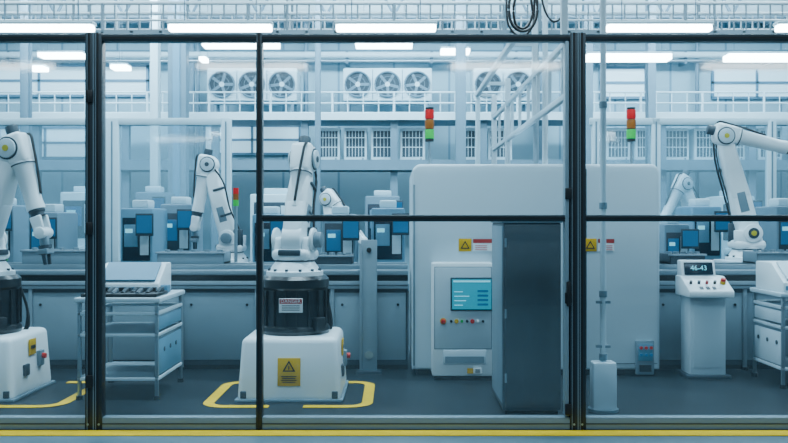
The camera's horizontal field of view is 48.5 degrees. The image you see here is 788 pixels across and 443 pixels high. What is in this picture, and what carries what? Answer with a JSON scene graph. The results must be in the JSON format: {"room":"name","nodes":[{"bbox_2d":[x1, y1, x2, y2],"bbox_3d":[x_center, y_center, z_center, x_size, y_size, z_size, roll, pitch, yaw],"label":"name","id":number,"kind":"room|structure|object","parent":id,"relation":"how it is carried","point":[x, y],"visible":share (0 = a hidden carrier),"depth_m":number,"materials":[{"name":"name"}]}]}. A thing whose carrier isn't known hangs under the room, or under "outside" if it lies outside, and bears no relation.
{"room":"robotic factory floor","nodes":[
{"label":"robotic factory floor","id":0,"kind":"room"},
{"bbox_2d":[160,197,202,250],"bbox_3d":[-2.865,0.584,11.863,0.474,1.832,0.875,0,0,0],"label":"station","id":1,"kind":"object","parent":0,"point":[179,212],"visible":0.35,"depth_m":11.59,"materials":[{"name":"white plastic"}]},
{"bbox_2d":[0,23,787,283],"bbox_3d":[0.000,-2.000,19.100,22.000,7.000,0.200,0,0,0],"label":"wall","id":2,"kind":"structure","parent":0,"point":[352,187],"depth_m":19.00,"materials":[{"name":"white paint"}]},
{"bbox_2d":[0,64,84,96],"bbox_3d":[-7.675,-3.046,18.953,2.218,0.700,0.085,0,0,0],"label":"window","id":3,"kind":"structure","parent":2,"relation":"in","point":[60,77],"depth_m":18.95,"materials":[{"name":"glass"}]},
{"bbox_2d":[0,126,84,158],"bbox_3d":[-7.545,-1.702,18.953,2.045,0.700,0.085,0,0,0],"label":"window","id":4,"kind":"structure","parent":2,"relation":"in","point":[58,142],"depth_m":18.95,"materials":[{"name":"glass"}]},
{"bbox_2d":[106,64,148,96],"bbox_3d":[-5.854,-3.046,18.953,1.091,0.700,0.085,0,0,0],"label":"window","id":5,"kind":"structure","parent":2,"relation":"in","point":[137,79],"depth_m":18.95,"materials":[{"name":"glass"}]},
{"bbox_2d":[203,126,300,154],"bbox_3d":[-3.068,-1.767,18.953,2.110,0.657,0.085,0,0,0],"label":"window","id":6,"kind":"structure","parent":2,"relation":"in","point":[278,140],"depth_m":18.95,"materials":[{"name":"clear glass"}]},
{"bbox_2d":[0,0,787,203],"bbox_3d":[0.000,-1.998,18.710,21.800,6.995,0.560,0,0,0],"label":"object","id":7,"kind":"object","parent":2,"relation":"attached to","point":[11,56],"visible":0.39,"depth_m":18.60,"materials":[{"name":"metal"}]},
{"bbox_2d":[599,66,644,98],"bbox_3d":[4.954,-3.003,18.953,1.026,0.700,0.085,0,0,0],"label":"window","id":8,"kind":"structure","parent":2,"relation":"in","point":[618,78],"depth_m":18.95,"materials":[{"name":"clear glass"}]},
{"bbox_2d":[711,66,787,98],"bbox_3d":[7.848,-3.003,18.953,1.958,0.700,0.085,0,0,0],"label":"window","id":9,"kind":"structure","parent":2,"relation":"in","point":[723,78],"depth_m":18.95,"materials":[{"name":"clear glass"}]},
{"bbox_2d":[0,291,787,442],"bbox_3d":[0.000,1.500,8.000,22.000,0.001,22.000,0,0,0],"label":"floor","id":10,"kind":"structure","parent":0,"point":[396,391],"depth_m":7.26,"materials":[{"name":"grey concrete"}]},
{"bbox_2d":[5,198,28,261],"bbox_3d":[-5.304,0.591,11.863,0.633,1.819,0.875,0,0,0],"label":"station","id":11,"kind":"object","parent":10,"relation":"on","point":[17,228],"visible":0.3,"depth_m":11.71,"materials":[{"name":"grey plastic"}]},
{"bbox_2d":[20,0,31,205],"bbox_3d":[-6.723,-1.998,16.000,0.145,6.995,0.200,0,0,0],"label":"steel column","id":12,"kind":"structure","parent":10,"relation":"on","point":[25,48],"depth_m":15.90,"materials":[{"name":"white metal"}]},
{"bbox_2d":[0,124,54,402],"bbox_3d":[-3.513,0.325,7.700,1.074,2.350,0.900,0,0,0],"label":"robot","id":13,"kind":"object","parent":10,"relation":"on","point":[24,352],"visible":1,"depth_m":7.58,"materials":[{"name":"white paint"}]},
{"bbox_2d":[0,381,84,407],"bbox_3d":[-3.380,1.497,7.620,1.400,0.004,1.160,0,0,0],"label":"floor marking","id":14,"kind":"object","parent":10,"relation":"on","point":[73,397],"depth_m":7.15,"materials":[{"name":"yellow paint"}]},
{"bbox_2d":[29,204,77,248],"bbox_3d":[-4.227,0.642,10.863,0.413,1.715,0.875,0,0,0],"label":"station","id":15,"kind":"object","parent":10,"relation":"on","point":[64,225],"visible":0.3,"depth_m":10.75,"materials":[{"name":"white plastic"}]},
{"bbox_2d":[60,186,84,248],"bbox_3d":[-5.143,0.457,14.662,0.708,2.086,0.875,0,0,0],"label":"station","id":16,"kind":"object","parent":10,"relation":"on","point":[74,202],"visible":0.2,"depth_m":14.39,"materials":[{"name":"white plastic"}]},
{"bbox_2d":[74,262,184,400],"bbox_3d":[-2.320,0.935,7.775,0.720,1.130,0.890,0,0,0],"label":"cart","id":17,"kind":"object","parent":10,"relation":"on","point":[127,283],"visible":0.92,"depth_m":7.70,"materials":[{"name":"metal"}]},
{"bbox_2d":[121,200,166,261],"bbox_3d":[-3.065,0.619,10.762,0.446,1.762,0.875,0,0,0],"label":"station","id":18,"kind":"object","parent":10,"relation":"on","point":[143,226],"visible":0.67,"depth_m":10.49,"materials":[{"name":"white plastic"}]},
{"bbox_2d":[135,186,174,207],"bbox_3d":[-3.990,0.457,14.662,0.544,2.086,0.875,0,0,0],"label":"station","id":19,"kind":"object","parent":10,"relation":"on","point":[157,194],"visible":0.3,"depth_m":14.40,"materials":[{"name":"white plastic"}]},
{"bbox_2d":[150,0,160,186],"bbox_3d":[-4.361,-1.998,16.000,0.145,6.995,0.200,0,0,0],"label":"steel column","id":20,"kind":"structure","parent":10,"relation":"on","point":[155,48],"depth_m":15.90,"materials":[{"name":"white metal"}]},
{"bbox_2d":[168,0,188,196],"bbox_3d":[-3.968,-1.998,16.115,0.329,6.995,0.270,0,0,0],"label":"steel column","id":21,"kind":"structure","parent":10,"relation":"on","point":[178,53],"depth_m":16.00,"materials":[{"name":"white metal"}]},
{"bbox_2d":[7,262,407,369],"bbox_3d":[-2.547,0.970,9.162,5.375,1.060,0.695,0,0,0],"label":"bench","id":22,"kind":"object","parent":10,"relation":"on","point":[219,300],"visible":0.48,"depth_m":8.85,"materials":[{"name":"metal"}]},
{"bbox_2d":[20,248,84,263],"bbox_3d":[-3.459,0.356,9.162,0.748,0.167,0.395,0,0,0],"label":"tray","id":23,"kind":"object","parent":22,"relation":"on","point":[61,255],"visible":0.56,"depth_m":8.98,"materials":[{"name":"metal"}]},
{"bbox_2d":[155,250,230,263],"bbox_3d":[-2.088,0.366,9.162,0.718,0.146,0.395,0,0,0],"label":"tray","id":24,"kind":"object","parent":22,"relation":"on","point":[180,256],"visible":0.89,"depth_m":8.98,"materials":[{"name":"metal"}]},
{"bbox_2d":[314,252,353,263],"bbox_3d":[-0.647,0.382,9.162,0.461,0.116,0.395,0,0,0],"label":"tray","id":25,"kind":"object","parent":22,"relation":"on","point":[323,258],"visible":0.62,"depth_m":8.98,"materials":[{"name":"metal"}]},
{"bbox_2d":[190,148,251,261],"bbox_3d":[-2.222,0.278,11.300,0.808,2.444,0.600,0,0,0],"label":"robot","id":26,"kind":"object","parent":10,"relation":"on","point":[209,180],"visible":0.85,"depth_m":11.21,"materials":[{"name":"white paint"}]},
{"bbox_2d":[233,188,238,261],"bbox_3d":[-1.842,0.555,10.200,0.200,1.891,0.200,0,0,0],"label":"light","id":27,"kind":"object","parent":10,"relation":"on","point":[235,190],"visible":0.63,"depth_m":10.18,"materials":[{"name":"metal"}]},
{"bbox_2d":[252,206,283,261],"bbox_3d":[-1.588,0.652,11.463,0.460,1.696,0.875,0,0,0],"label":"station","id":28,"kind":"object","parent":10,"relation":"on","point":[268,210],"visible":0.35,"depth_m":11.19,"materials":[{"name":"white plastic"}]},
{"bbox_2d":[250,188,287,260],"bbox_3d":[-1.961,0.471,14.863,0.884,2.059,0.875,0,0,0],"label":"station","id":29,"kind":"object","parent":10,"relation":"on","point":[272,196],"visible":0.12,"depth_m":14.60,"materials":[{"name":"white plastic"}]},
{"bbox_2d":[203,381,374,407],"bbox_3d":[-0.875,1.497,7.620,1.400,0.004,1.160,0,0,0],"label":"floor marking","id":30,"kind":"object","parent":10,"relation":"on","point":[368,395],"depth_m":7.31,"materials":[{"name":"yellow paint"}]},
{"bbox_2d":[234,135,349,402],"bbox_3d":[-0.857,0.360,7.700,0.930,2.280,0.900,0,0,0],"label":"robot","id":31,"kind":"object","parent":10,"relation":"on","point":[305,356],"visible":0.93,"depth_m":7.43,"materials":[{"name":"white paint"}]},
{"bbox_2d":[315,0,320,253],"bbox_3d":[-1.399,-1.998,16.100,0.091,6.995,0.200,0,0,0],"label":"steel column","id":32,"kind":"structure","parent":10,"relation":"on","point":[317,7],"depth_m":16.00,"materials":[{"name":"white metal"}]},
{"bbox_2d":[322,206,359,261],"bbox_3d":[-0.641,0.655,10.863,0.462,1.691,0.875,0,0,0],"label":"station","id":33,"kind":"object","parent":10,"relation":"on","point":[344,237],"visible":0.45,"depth_m":10.58,"materials":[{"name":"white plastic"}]},
{"bbox_2d":[319,186,366,242],"bbox_3d":[-0.726,0.474,13.500,0.877,2.052,0.600,0,0,0],"label":"robot","id":34,"kind":"object","parent":10,"relation":"on","point":[328,198],"visible":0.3,"depth_m":13.45,"materials":[{"name":"white paint"}]},
{"bbox_2d":[356,240,381,373],"bbox_3d":[-0.249,0.842,8.710,0.259,1.316,0.180,0,0,0],"label":"post","id":35,"kind":"object","parent":10,"relation":"on","point":[368,248],"visible":1,"depth_m":8.72,"materials":[{"name":"metal"}]},
{"bbox_2d":[365,190,402,239],"bbox_3d":[-0.167,0.487,14.863,0.634,2.026,0.875,0,0,0],"label":"station","id":36,"kind":"object","parent":10,"relation":"on","point":[371,202],"visible":0.27,"depth_m":14.60,"materials":[{"name":"white plastic"}]},
{"bbox_2d":[371,200,408,261],"bbox_3d":[-0.049,0.617,11.062,0.470,1.767,0.875,0,0,0],"label":"station","id":37,"kind":"object","parent":10,"relation":"on","point":[390,236],"visible":0.47,"depth_m":10.79,"materials":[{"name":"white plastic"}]},
{"bbox_2d":[0,32,787,429],"bbox_3d":[0.000,0.070,6.327,8.400,2.860,0.125,0,0,0],"label":"glass wall","id":38,"kind":"structure","parent":10,"relation":"on","point":[574,218],"depth_m":6.30,"materials":[{"name":"glass"},{"name":"aluminium"},{"name":"black plastic"}]},
{"bbox_2d":[0,118,787,261],"bbox_3d":[0.100,0.005,12.646,13.400,2.990,0.109,0,0,0],"label":"door frame","id":39,"kind":"structure","parent":10,"relation":"on","point":[113,125],"depth_m":12.60,"materials":[{"name":"white metal"}]},
{"bbox_2d":[0,113,787,250],"bbox_3d":[0.000,-0.305,17.710,21.800,3.611,1.480,0,0,0],"label":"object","id":40,"kind":"object","parent":10,"relation":"on","point":[750,165],"visible":0.23,"depth_m":16.97,"materials":[{"name":"white metal"}]},
{"bbox_2d":[207,68,299,111],"bbox_3d":[-2.873,-2.599,18.025,1.821,1.013,0.750,0,0,0],"label":"fan","id":41,"kind":"object","parent":40,"relation":"on","point":[218,79],"visible":0.78,"depth_m":17.69,"materials":[{"name":"white metal"}]},
{"bbox_2d":[321,128,340,159],"bbox_3d":[-1.289,-1.517,17.542,0.436,0.674,0.416,0,0,0],"label":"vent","id":42,"kind":"object","parent":40,"relation":"on","point":[330,137],"visible":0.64,"depth_m":17.34,"materials":[{"name":"white metal"}]},
{"bbox_2d":[344,128,367,159],"bbox_3d":[-0.763,-1.517,17.542,0.456,0.674,0.416,0,0,0],"label":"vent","id":43,"kind":"object","parent":40,"relation":"on","point":[355,139],"visible":0.81,"depth_m":17.34,"materials":[{"name":"white metal"}]},
{"bbox_2d":[371,128,389,159],"bbox_3d":[-0.198,-1.517,17.542,0.516,0.674,0.416,0,0,0],"label":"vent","id":44,"kind":"object","parent":40,"relation":"on","point":[380,137],"visible":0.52,"depth_m":17.34,"materials":[{"name":"white metal"}]},
{"bbox_2d":[343,68,431,111],"bbox_3d":[-0.132,-2.599,18.025,1.800,1.013,0.750,0,0,0],"label":"fan","id":45,"kind":"object","parent":40,"relation":"on","point":[354,79],"visible":0.87,"depth_m":17.69,"materials":[{"name":"white metal"}]},
{"bbox_2d":[0,91,787,112],"bbox_3d":[0.000,-2.311,17.030,21.650,0.438,0.043,0,0,0],"label":"railing","id":46,"kind":"object","parent":40,"relation":"on","point":[147,102],"visible":0.82,"depth_m":17.02,"materials":[{"name":"white metal"}]},
{"bbox_2d":[400,128,424,159],"bbox_3d":[0.367,-1.517,17.542,0.496,0.674,0.416,0,0,0],"label":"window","id":47,"kind":"structure","parent":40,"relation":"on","point":[412,140],"depth_m":17.34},
{"bbox_2d":[466,128,474,159],"bbox_3d":[1.537,-1.517,17.542,0.496,0.674,0.416,0,0,0],"label":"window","id":48,"kind":"structure","parent":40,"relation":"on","point":[470,132],"depth_m":17.34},
{"bbox_2d":[487,128,511,159],"bbox_3d":[2.102,-1.517,17.542,0.476,0.674,0.416,0,0,0],"label":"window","id":49,"kind":"structure","parent":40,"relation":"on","point":[501,151],"depth_m":17.35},
{"bbox_2d":[470,68,531,111],"bbox_3d":[2.205,-2.599,18.025,1.214,1.013,0.750,0,0,0],"label":"fan","id":50,"kind":"object","parent":40,"relation":"on","point":[517,77],"visible":0.62,"depth_m":17.70,"materials":[{"name":"white metal"}]},
{"bbox_2d":[606,128,629,159],"bbox_3d":[4.442,-1.517,17.542,0.476,0.674,0.416,0,0,0],"label":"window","id":51,"kind":"structure","parent":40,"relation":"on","point":[617,146],"depth_m":17.34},
{"bbox_2d":[632,128,644,159],"bbox_3d":[4.977,-1.517,17.542,0.397,0.674,0.416,0,0,0],"label":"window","id":52,"kind":"structure","parent":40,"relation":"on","point":[638,147],"depth_m":17.34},
{"bbox_2d":[666,128,688,159],"bbox_3d":[5.592,-1.517,17.542,0.516,0.674,0.416,0,0,0],"label":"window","id":53,"kind":"structure","parent":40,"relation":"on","point":[677,139],"depth_m":17.34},
{"bbox_2d":[689,128,717,159],"bbox_3d":[6.186,-1.517,17.542,0.476,0.674,0.416,0,0,0],"label":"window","id":54,"kind":"structure","parent":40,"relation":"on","point":[700,143],"depth_m":17.34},
{"bbox_2d":[718,129,744,159],"bbox_3d":[6.732,-1.517,17.542,0.456,0.674,0.416,0,0,0],"label":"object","id":55,"kind":"object","parent":40,"relation":"on","point":[740,148],"visible":0.19,"depth_m":17.34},
{"bbox_2d":[756,128,781,159],"bbox_3d":[7.455,-1.517,17.542,0.476,0.674,0.416,0,0,0],"label":"window","id":56,"kind":"structure","parent":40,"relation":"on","point":[760,153],"depth_m":17.35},
{"bbox_2d":[0,430,787,435],"bbox_3d":[0.000,1.497,6.195,18.000,0.004,0.150,0,0,0],"label":"floor marking","id":57,"kind":"object","parent":10,"relation":"on","point":[2,432],"depth_m":6.20,"materials":[{"name":"paint"}]},
{"bbox_2d":[455,0,465,163],"bbox_3d":[1.248,-1.998,16.400,0.186,6.995,0.200,0,0,0],"label":"steel column","id":58,"kind":"structure","parent":10,"relation":"on","point":[460,48],"depth_m":16.30,"materials":[{"name":"white metal"}]},
{"bbox_2d":[475,0,567,163],"bbox_3d":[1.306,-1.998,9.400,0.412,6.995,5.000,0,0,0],"label":"staircase","id":59,"kind":"structure","parent":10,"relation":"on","point":[545,68],"depth_m":8.77,"materials":[{"name":"white metal"}]},
{"bbox_2d":[491,222,561,413],"bbox_3d":[1.073,0.725,7.168,0.475,1.550,0.784,0,0,0],"label":"cabinet","id":60,"kind":"object","parent":10,"relation":"on","point":[526,256],"visible":0.86,"depth_m":6.79,"materials":[{"name":"grey metal"}]},
{"bbox_2d":[409,164,658,379],"bbox_3d":[1.379,0.471,9.055,2.409,2.059,1.690,0,0,0],"label":"machine","id":61,"kind":"object","parent":10,"relation":"on","point":[450,263],"visible":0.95,"depth_m":8.50,"materials":[{"name":"white paint"}]},
{"bbox_2d":[425,107,433,163],"bbox_3d":[0.369,-0.872,9.100,0.100,0.624,0.100,0,0,0],"label":"light","id":62,"kind":"object","parent":61,"relation":"on","point":[429,112],"visible":0.93,"depth_m":9.06,"materials":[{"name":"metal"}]},
{"bbox_2d":[626,107,635,163],"bbox_3d":[2.465,-0.872,9.100,0.100,0.624,0.100,0,0,0],"label":"light","id":63,"kind":"object","parent":61,"relation":"on","point":[630,112],"visible":0.94,"depth_m":9.06,"materials":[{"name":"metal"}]},
{"bbox_2d":[582,0,592,163],"bbox_3d":[3.534,-1.998,16.000,0.164,6.995,0.200,0,0,0],"label":"steel column","id":64,"kind":"structure","parent":10,"relation":"on","point":[589,46],"depth_m":15.90,"materials":[{"name":"white metal"}]},
{"bbox_2d":[588,0,618,413],"bbox_3d":[1.660,-1.998,6.950,0.240,6.995,0.240,0,0,0],"label":"support post","id":65,"kind":"object","parent":10,"relation":"on","point":[603,372],"visible":1,"depth_m":6.93,"materials":[{"name":"metal"}]},
{"bbox_2d":[645,0,655,163],"bbox_3d":[4.806,-1.998,16.400,0.149,6.995,0.200,0,0,0],"label":"steel column","id":66,"kind":"structure","parent":10,"relation":"on","point":[650,67],"depth_m":16.30,"materials":[{"name":"white metal"}]},
{"bbox_2d":[659,222,698,252],"bbox_3d":[3.453,0.715,10.863,0.365,1.570,0.875,0,0,0],"label":"station","id":67,"kind":"object","parent":10,"relation":"on","point":[673,236],"visible":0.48,"depth_m":10.59,"materials":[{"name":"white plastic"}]},
{"bbox_2d":[660,170,699,214],"bbox_3d":[4.430,0.355,13.469,1.182,2.290,0.662,0,0,0],"label":"robot","id":68,"kind":"object","parent":10,"relation":"on","point":[682,185],"visible":0.31,"depth_m":13.28,"materials":[{"name":"white paint"}]},
{"bbox_2d":[676,199,730,259],"bbox_3d":[4.103,0.599,11.662,0.441,1.802,0.875,0,0,0],"label":"station","id":69,"kind":"object","parent":10,"relation":"on","point":[709,232],"visible":0.3,"depth_m":11.39,"materials":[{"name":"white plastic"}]},
{"bbox_2d":[675,260,733,378],"bbox_3d":[3.002,0.940,8.480,0.431,1.120,0.440,0,0,0],"label":"control console","id":70,"kind":"object","parent":10,"relation":"on","point":[704,293],"visible":1,"depth_m":8.38,"materials":[{"name":"white paint"}]},
{"bbox_2d":[655,262,787,369],"bbox_3d":[3.993,0.970,9.162,2.815,1.060,0.695,0,0,0],"label":"bench","id":71,"kind":"object","parent":10,"relation":"on","point":[740,276],"visible":0.37,"depth_m":8.85,"materials":[{"name":"metal"}]},
{"bbox_2d":[659,251,706,263],"bbox_3d":[3.012,0.377,9.162,0.389,0.126,0.395,0,0,0],"label":"tray","id":72,"kind":"object","parent":71,"relation":"on","point":[668,257],"visible":0.77,"depth_m":8.98,"materials":[{"name":"metal"}]},
{"bbox_2d":[742,250,787,263],"bbox_3d":[3.946,0.366,9.162,0.471,0.146,0.395,0,0,0],"label":"tray","id":73,"kind":"object","parent":71,"relation":"on","point":[751,257],"visible":0.71,"depth_m":8.98,"materials":[{"name":"metal"}]},
{"bbox_2d":[706,190,761,258],"bbox_3d":[5.678,0.490,14.662,0.626,2.020,0.875,0,0,0],"label":"station","id":74,"kind":"object","parent":10,"relation":"on","point":[717,200],"visible":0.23,"depth_m":14.40,"materials":[{"name":"white plastic"}]},
{"bbox_2d":[706,120,787,261],"bbox_3d":[4.174,0.172,9.950,1.233,2.656,0.600,0,0,0],"label":"robot","id":75,"kind":"object","parent":10,"relation":"on","point":[742,236],"visible":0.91,"depth_m":9.87,"materials":[{"name":"white paint"}]},
{"bbox_2d":[750,261,787,388],"bbox_3d":[3.820,0.935,8.175,0.720,1.130,0.690,0,0,0],"label":"cart","id":76,"kind":"object","parent":10,"relation":"on","point":[771,276],"visible":1,"depth_m":8.13,"materials":[{"name":"metal"}]},
{"bbox_2d":[755,198,787,250],"bbox_3d":[4.925,0.604,11.062,0.420,1.791,0.875,0,0,0],"label":"station","id":77,"kind":"object","parent":10,"relation":"on","point":[775,234],"visible":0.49,"depth_m":10.91,"materials":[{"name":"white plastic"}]},
{"bbox_3d":[0.000,-5.600,8.000,22.000,0.200,22.000,0,0,0],"label":"ceiling","id":78,"kind":"structure","parent":0,"visible":0},
{"bbox_2d":[32,0,49,71],"bbox_3d":[-6.826,-4.191,16.800,0.326,2.607,0.320,0,0,0],"label":"pendant light","id":79,"kind":"object","parent":78,"relation":"hanging from","point":[37,67],"visible":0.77,"depth_m":16.75,"materials":[{"name":"white plastic"}]},
{"bbox_2d":[0,0,96,31],"bbox_3d":[-3.183,-3.605,7.900,0.966,3.780,0.120,0,0,0],"label":"pendant light","id":80,"kind":"object","parent":78,"relation":"hanging from","point":[5,26],"visible":0.98,"depth_m":7.85,"materials":[{"name":"white plastic"}]},
{"bbox_2d":[37,0,84,58],"bbox_3d":[-6.355,-4.316,16.800,0.883,2.357,0.320,0,0,0],"label":"pendant light","id":81,"kind":"object","parent":78,"relation":"hanging from","point":[47,54],"visible":0.81,"depth_m":16.66,"materials":[{"name":"white plastic"}]},
{"bbox_2d":[109,0,131,70],"bbox_3d":[-5.242,-4.201,16.800,0.346,2.588,0.320,0,0,0],"label":"pendant light","id":82,"kind":"object","parent":78,"relation":"hanging from","point":[119,66],"visible":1,"depth_m":16.66,"materials":[{"name":"white plastic"}]},
{"bbox_2d":[198,0,209,62],"bbox_3d":[-3.648,-4.278,16.800,0.156,2.434,0.320,0,0,0],"label":"pendant light","id":83,"kind":"object","parent":78,"relation":"hanging from","point":[202,58],"visible":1,"depth_m":16.72,"materials":[{"name":"white plastic"}]},
{"bbox_2d":[166,0,273,31],"bbox_3d":[-1.567,-3.605,7.900,0.948,3.780,0.120,0,0,0],"label":"pendant light","id":84,"kind":"object","parent":78,"relation":"hanging from","point":[173,26],"visible":1,"depth_m":7.85,"materials":[{"name":"white plastic"}]},
{"bbox_2d":[202,43,255,48],"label":"pendant light","id":85,"kind":"object","parent":78,"relation":"hanging from","point":[237,45],"depth_m":14.65,"materials":[{"name":"white plastic"}]},
{"bbox_2d":[264,43,280,48],"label":"pendant light","id":86,"kind":"object","parent":78,"relation":"hanging from","point":[266,45],"depth_m":14.71,"materials":[{"name":"white plastic"}]},
{"bbox_2d":[355,43,412,48],"bbox_3d":[-0.169,-4.218,14.800,0.981,2.555,0.320,0,0,0],"label":"pendant light","id":87,"kind":"object","parent":78,"relation":"hanging from","point":[358,45],"visible":0.45,"depth_m":14.66,"materials":[{"name":"white plastic"}]},
{"bbox_2d":[335,0,436,31],"bbox_3d":[-0.072,-3.605,7.900,0.921,3.780,0.120,0,0,0],"label":"pendant light","id":88,"kind":"object","parent":78,"relation":"hanging from","point":[341,26],"visible":1,"depth_m":7.85,"materials":[{"name":"white plastic"}]},
{"bbox_2d":[0,0,787,33],"bbox_3d":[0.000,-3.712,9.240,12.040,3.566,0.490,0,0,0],"label":"truss","id":89,"kind":"object","parent":78,"relation":"hanging from","point":[288,19],"visible":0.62,"depth_m":9.00,"materials":[{"name":"grey metal"}]},
{"bbox_2d":[440,47,470,54],"bbox_3d":[1.171,-4.355,16.800,0.576,2.281,0.320,0,0,0],"label":"pendant light","id":90,"kind":"object","parent":78,"relation":"hanging from","point":[443,50],"visible":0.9,"depth_m":16.66,"materials":[{"name":"white plastic"}]},
{"bbox_2d":[505,0,559,33],"bbox_3d":[1.300,-3.588,7.930,0.614,3.813,0.220,0,0,0],"label":"cable loop","id":91,"kind":"object","parent":78,"relation":"hanging from","point":[534,16],"visible":0.93,"depth_m":7.90,"materials":[{"name":"black plastic"}]},
{"bbox_2d":[586,51,599,61],"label":"pendant light","id":92,"kind":"object","parent":78,"relation":"hanging from","point":[591,56],"depth_m":14.65,"materials":[{"name":"white plastic"}]},
{"bbox_2d":[606,43,672,61],"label":"pendant light","id":93,"kind":"object","parent":78,"relation":"hanging from","point":[636,56],"depth_m":14.65,"materials":[{"name":"white plastic"}]},
{"bbox_2d":[606,0,713,31],"bbox_3d":[2.388,-3.605,7.900,0.966,3.780,0.120,0,0,0],"label":"pendant light","id":94,"kind":"object","parent":78,"relation":"hanging from","point":[611,26],"visible":0.87,"depth_m":7.85,"materials":[{"name":"white plastic"}]},
{"bbox_2d":[722,51,787,61],"bbox_3d":[6.233,-4.105,14.800,1.269,2.780,0.320,0,0,0],"label":"pendant light","id":95,"kind":"object","parent":78,"relation":"hanging from","point":[731,56],"visible":1,"depth_m":14.65,"materials":[{"name":"white plastic"}]},
{"bbox_2d":[773,21,787,31],"bbox_3d":[3.914,-3.605,7.900,0.948,3.780,0.120,0,0,0],"label":"pendant light","id":96,"kind":"object","parent":78,"relation":"hanging from","point":[780,26],"visible":1,"depth_m":7.85,"materials":[{"name":"white plastic"}]}
]}

